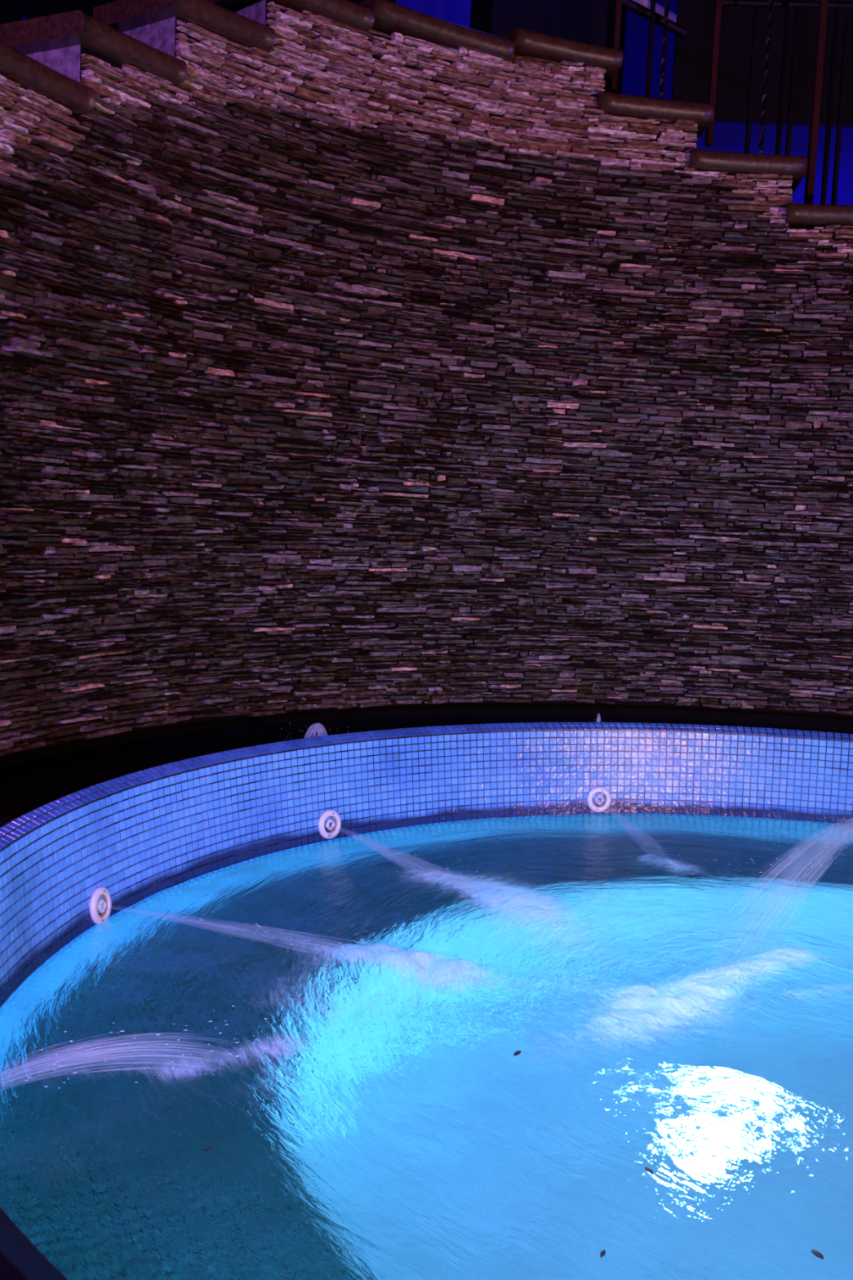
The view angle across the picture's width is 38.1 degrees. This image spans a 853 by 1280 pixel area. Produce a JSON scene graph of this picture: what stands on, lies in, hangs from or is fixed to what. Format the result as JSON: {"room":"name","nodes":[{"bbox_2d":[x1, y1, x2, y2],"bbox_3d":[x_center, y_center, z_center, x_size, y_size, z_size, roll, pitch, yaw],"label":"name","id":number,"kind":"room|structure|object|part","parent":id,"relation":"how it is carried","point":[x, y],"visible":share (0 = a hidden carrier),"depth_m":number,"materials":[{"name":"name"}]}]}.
{"room":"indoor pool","nodes":[
{"label":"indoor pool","id":0,"kind":"room"},
{"bbox_2d":[0,0,852,756],"bbox_3d":[0.202,-0.862,3.918,4.455,2.316,1.431,-1,7,-28],"label":"wall","id":1,"kind":"structure","parent":0,"point":[341,366],"depth_m":4.24,"materials":[{"name":"stone"}]},
{"bbox_2d":[0,40,96,113],"bbox_3d":[-1.127,-1.438,3.167,0.371,0.063,0.466,5,6,22],"label":"coping slab","id":2,"kind":"object","parent":1,"relation":"on","point":[15,66],"visible":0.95,"depth_m":3.13,"materials":[{"name":"brown stone"}]},
{"bbox_2d":[0,9,187,85],"bbox_3d":[-0.947,-1.643,3.482,0.371,0.063,0.452,6,7,31],"label":"coping slab","id":3,"kind":"object","parent":1,"relation":"on","point":[74,28],"visible":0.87,"depth_m":3.32,"materials":[{"name":"brown stone"}]},
{"bbox_2d":[93,0,275,50],"bbox_3d":[-0.725,-1.857,3.755,0.370,0.064,0.439,7,8,40],"label":"coping slab","id":4,"kind":"object","parent":1,"relation":"on","point":[122,15],"visible":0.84,"depth_m":3.63,"materials":[{"name":"brown stone"}]},
{"bbox_2d":[208,0,374,31],"bbox_3d":[-0.449,-2.041,4.006,0.488,0.082,0.373,-2,8,-41],"label":"coping slab","id":5,"kind":"object","parent":1,"relation":"on","point":[346,12],"visible":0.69,"depth_m":3.93,"materials":[{"name":"brown stone"}]},
{"bbox_2d":[358,0,515,61],"bbox_3d":[-0.019,-2.075,4.293,0.619,0.090,0.379,-1,7,-28],"label":"coping slab","id":6,"kind":"object","parent":1,"relation":"on","point":[390,17],"visible":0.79,"depth_m":4.14,"materials":[{"name":"brown stone"}]},
{"bbox_2d":[501,26,623,83],"bbox_3d":[0.453,-2.098,4.488,0.470,0.082,0.372,1,6,-16],"label":"coping slab","id":7,"kind":"object","parent":1,"relation":"on","point":[527,42],"visible":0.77,"depth_m":4.33,"materials":[{"name":"brown stone"}]},
{"bbox_2d":[595,90,715,142],"bbox_3d":[0.805,-1.927,4.579,0.484,0.072,0.373,2,6,-8],"label":"coping slab","id":8,"kind":"object","parent":1,"relation":"on","point":[619,104],"visible":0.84,"depth_m":4.42,"materials":[{"name":"brown stone"}]},
{"bbox_2d":[688,148,808,195],"bbox_3d":[1.173,-1.743,4.614,0.474,0.073,0.376,3,6,0],"label":"coping slab","id":9,"kind":"object","parent":1,"relation":"on","point":[700,160],"visible":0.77,"depth_m":4.44,"materials":[{"name":"brown stone"}]},
{"bbox_2d":[609,0,852,204],"bbox_3d":[1.265,-2.396,4.986,1.085,1.348,0.528,3,6,0],"label":"stair railing","id":10,"kind":"object","parent":9,"relation":"on","point":[823,6],"visible":0.8,"depth_m":5.03,"materials":[{"name":"brown metal"}]},
{"bbox_3d":[0.742,-2.575,4.716,0.020,0.983,0.020,1,6,-11],"label":"post","id":11,"kind":"part","parent":10,"relation":"part of","materials":[{"name":"brown metal"}]},
{"bbox_3d":[0.921,-2.643,5.200,0.369,0.199,0.039,3,6,3],"label":"handrail","id":12,"kind":"part","parent":10,"relation":"part of","materials":[{"name":"black metal"}]},
{"bbox_3d":[1.126,-2.489,4.755,0.022,1.130,0.022,1,6,-11],"label":"post","id":13,"kind":"part","parent":10,"relation":"part of","materials":[{"name":"brown metal"}]},
{"bbox_3d":[1.498,-2.573,5.000,0.634,0.039,0.029,3,6,0],"label":"rail","id":14,"kind":"part","parent":10,"relation":"part of","materials":[{"name":"black metal"}]},
{"bbox_3d":[1.518,-2.359,4.739,0.026,1.348,0.026,1,6,-11],"label":"post","id":15,"kind":"part","parent":10,"relation":"part of","materials":[{"name":"brown metal"}]},
{"bbox_2d":[785,203,852,226],"bbox_3d":[1.541,-1.549,4.595,0.475,0.072,0.373,4,6,10],"label":"coping slab","id":16,"kind":"object","parent":1,"relation":"on","point":[797,214],"visible":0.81,"depth_m":4.45,"materials":[{"name":"brown stone"}]},
{"bbox_2d":[0,0,852,204],"bbox_3d":[-0.106,-3.869,7.668,8.564,3.540,1.914,3,6,0],"label":"wall","id":17,"kind":"structure","parent":0,"point":[687,60],"depth_m":7.23,"materials":[{"name":"blue paint"}]},
{"bbox_3d":[-2.329,-4.055,8.521,4.106,3.540,0.200,3,6,0],"label":"wall panel","id":18,"kind":"part","parent":17,"relation":"part of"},
{"bbox_3d":[0.030,-3.586,7.549,0.452,2.986,0.200,3,6,0],"label":"lit wall panel","id":19,"kind":"part","parent":17,"relation":"part of","materials":[{"name":"blue paint"}]},
{"bbox_3d":[1.311,-3.696,7.200,0.334,0.212,0.059,3,6,3],"label":"pale rail","id":20,"kind":"part","parent":17,"relation":"part of","materials":[{"name":"white plastic"}]},
{"bbox_3d":[2.735,-3.867,8.132,2.886,3.329,0.200,3,6,0],"label":"lit wall panel","id":21,"kind":"part","parent":17,"relation":"part of","materials":[{"name":"blue paint"}]},
{"bbox_3d":[1.243,0.894,1.025,15.238,0.210,12.873,3,6,0],"label":"floor","id":22,"kind":"structure","parent":0,"visible":0},
{"bbox_2d":[0,1210,66,1279],"bbox_3d":[0.941,0.702,0.937,4.052,0.151,1.534,3,6,0],"label":"granite ledge","id":23,"kind":"object","parent":22,"relation":"on","point":[19,1260],"visible":1,"depth_m":1.11,"materials":[{"name":"black stone"}]},
{"bbox_2d":[0,722,852,1279],"bbox_3d":[0.985,1.089,2.485,3.828,1.204,3.828,-3,8,-44],"label":"wall","id":24,"kind":"structure","parent":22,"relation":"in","point":[136,836],"depth_m":3.82,"materials":[{"name":"blue tile"}]},
{"bbox_2d":[88,886,111,924],"bbox_3d":[-0.771,0.627,2.911,0.029,0.088,0.088,4,6,10],"label":"jet nozzle","id":25,"kind":"object","parent":24,"relation":"attached to","point":[97,905],"visible":1,"depth_m":2.90,"materials":[{"name":"white plastic"}]},
{"bbox_2d":[97,898,106,913],"bbox_3d":[-0.770,0.628,2.912,0.017,0.035,0.035,-3,4,15],"label":"outlet","id":26,"kind":"object","parent":25,"relation":"attached to","point":[101,904],"depth_m":2.91,"materials":[{"name":"white plastic"}]},
{"bbox_2d":[99,894,107,916],"bbox_3d":[-0.774,0.627,2.912,0.020,0.053,0.053,-3,4,15],"label":"socket","id":27,"kind":"object","parent":25,"relation":"attached to","point":[103,903],"depth_m":2.92,"materials":[{"name":"metal"}]},
{"bbox_2d":[317,809,341,839],"bbox_3d":[-0.294,0.558,3.736,0.028,0.088,0.088,8,8,40],"label":"jet nozzle","id":28,"kind":"object","parent":24,"relation":"attached to","point":[329,813],"visible":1,"depth_m":3.73,"materials":[{"name":"white plastic"}]},
{"bbox_2d":[324,818,334,830],"bbox_3d":[-0.293,0.559,3.737,0.035,0.035,0.017,-3,1,-45],"label":"outlet","id":29,"kind":"object","parent":28,"relation":"attached to","point":[326,824],"depth_m":3.73,"materials":[{"name":"white plastic"}]},
{"bbox_2d":[327,816,337,833],"bbox_3d":[-0.296,0.559,3.739,0.053,0.053,0.020,-3,1,-45],"label":"socket","id":30,"kind":"object","parent":28,"relation":"attached to","point":[334,831],"depth_m":3.74,"materials":[{"name":"metal"}]},
{"bbox_2d":[0,813,852,1279],"bbox_3d":[0.999,0.784,2.454,3.661,0.040,3.661,3,6,5],"label":"pool water","id":31,"kind":"object","parent":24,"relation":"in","point":[393,1127],"visible":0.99,"depth_m":2.24,"materials":[{"name":"blue liquid"}]},
{"bbox_2d":[25,1005,275,1088],"bbox_3d":[-0.515,0.731,2.087,0.571,0.179,0.148,-3,8,-44],"label":"water jet","id":32,"kind":"object","parent":31,"relation":"in","point":[232,1006],"visible":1,"depth_m":2.15,"materials":[{"name":"liquid"}]},
{"bbox_2d":[204,1146,212,1151],"bbox_3d":[-0.334,0.778,1.889,0.009,0.008,0.009,7,7,38],"label":"leaf","id":33,"kind":"object","parent":31,"relation":"on","point":[208,1148],"visible":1,"depth_m":1.89,"materials":[{"name":"brown plant"}]},
{"bbox_2d":[199,913,396,951],"bbox_3d":[-0.380,0.675,2.832,0.784,0.085,0.085,4,6,16],"label":"water jet","id":34,"kind":"object","parent":31,"relation":"in","point":[201,913],"visible":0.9,"depth_m":2.81,"materials":[{"name":"liquid"}]},
{"bbox_2d":[514,1049,520,1056],"bbox_3d":[0.168,0.762,2.275,0.012,0.008,0.012,4,6,13],"label":"leaf","id":35,"kind":"object","parent":31,"relation":"on","point":[517,1052],"visible":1,"depth_m":2.28,"materials":[{"name":"brown plant"}]},
{"bbox_2d":[600,1248,605,1257],"bbox_3d":[0.238,0.827,1.663,0.008,0.008,0.008,2,6,-6],"label":"leaf","id":36,"kind":"object","parent":31,"relation":"on","point":[602,1253],"visible":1,"depth_m":1.66,"materials":[{"name":"brown plant"}]},
{"bbox_2d":[644,1166,653,1174],"bbox_3d":[0.340,0.809,1.883,0.010,0.008,0.010,1,6,-16],"label":"leaf","id":37,"kind":"object","parent":31,"relation":"on","point":[650,1171],"visible":1,"depth_m":1.89,"materials":[{"name":"brown plant"}]},
{"bbox_2d":[611,803,852,1011],"bbox_3d":[1.121,0.603,3.307,0.427,0.290,1.928,7,7,38],"label":"water jet","id":38,"kind":"object","parent":31,"relation":"in","point":[848,803],"visible":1,"depth_m":2.94,"materials":[{"name":"liquid"}]},
{"bbox_2d":[811,1248,823,1259],"bbox_3d":[0.534,0.838,1.684,0.013,0.008,0.013,2,6,-5],"label":"leaf","id":39,"kind":"object","parent":31,"relation":"on","point":[815,1252],"visible":1,"depth_m":1.69,"materials":[{"name":"brown plant"}]},
{"bbox_2d":[0,703,852,826],"bbox_3d":[0.328,0.421,3.615,4.753,0.165,2.080,-1,7,-30],"label":"floor","id":40,"kind":"structure","parent":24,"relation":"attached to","point":[30,780],"depth_m":4.19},
{"bbox_2d":[586,786,611,812],"bbox_3d":[0.590,0.546,4.227,0.088,0.088,0.029,1,6,-17],"label":"jet nozzle","id":41,"kind":"object","parent":24,"relation":"attached to","point":[602,790],"visible":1,"depth_m":4.22,"materials":[{"name":"white plastic"}]},
{"bbox_2d":[594,795,604,804],"bbox_3d":[0.591,0.547,4.227,0.035,0.035,0.017,1,-1,-13],"label":"outlet","id":42,"kind":"object","parent":41,"relation":"attached to","point":[598,796],"depth_m":4.22,"materials":[{"name":"white plastic"}]},
{"bbox_2d":[593,791,606,807],"bbox_3d":[0.589,0.547,4.230,0.053,0.053,0.020,1,-1,-13],"label":"socket","id":43,"kind":"object","parent":41,"relation":"attached to","point":[604,793],"depth_m":4.22,"materials":[{"name":"metal"}]}
]}

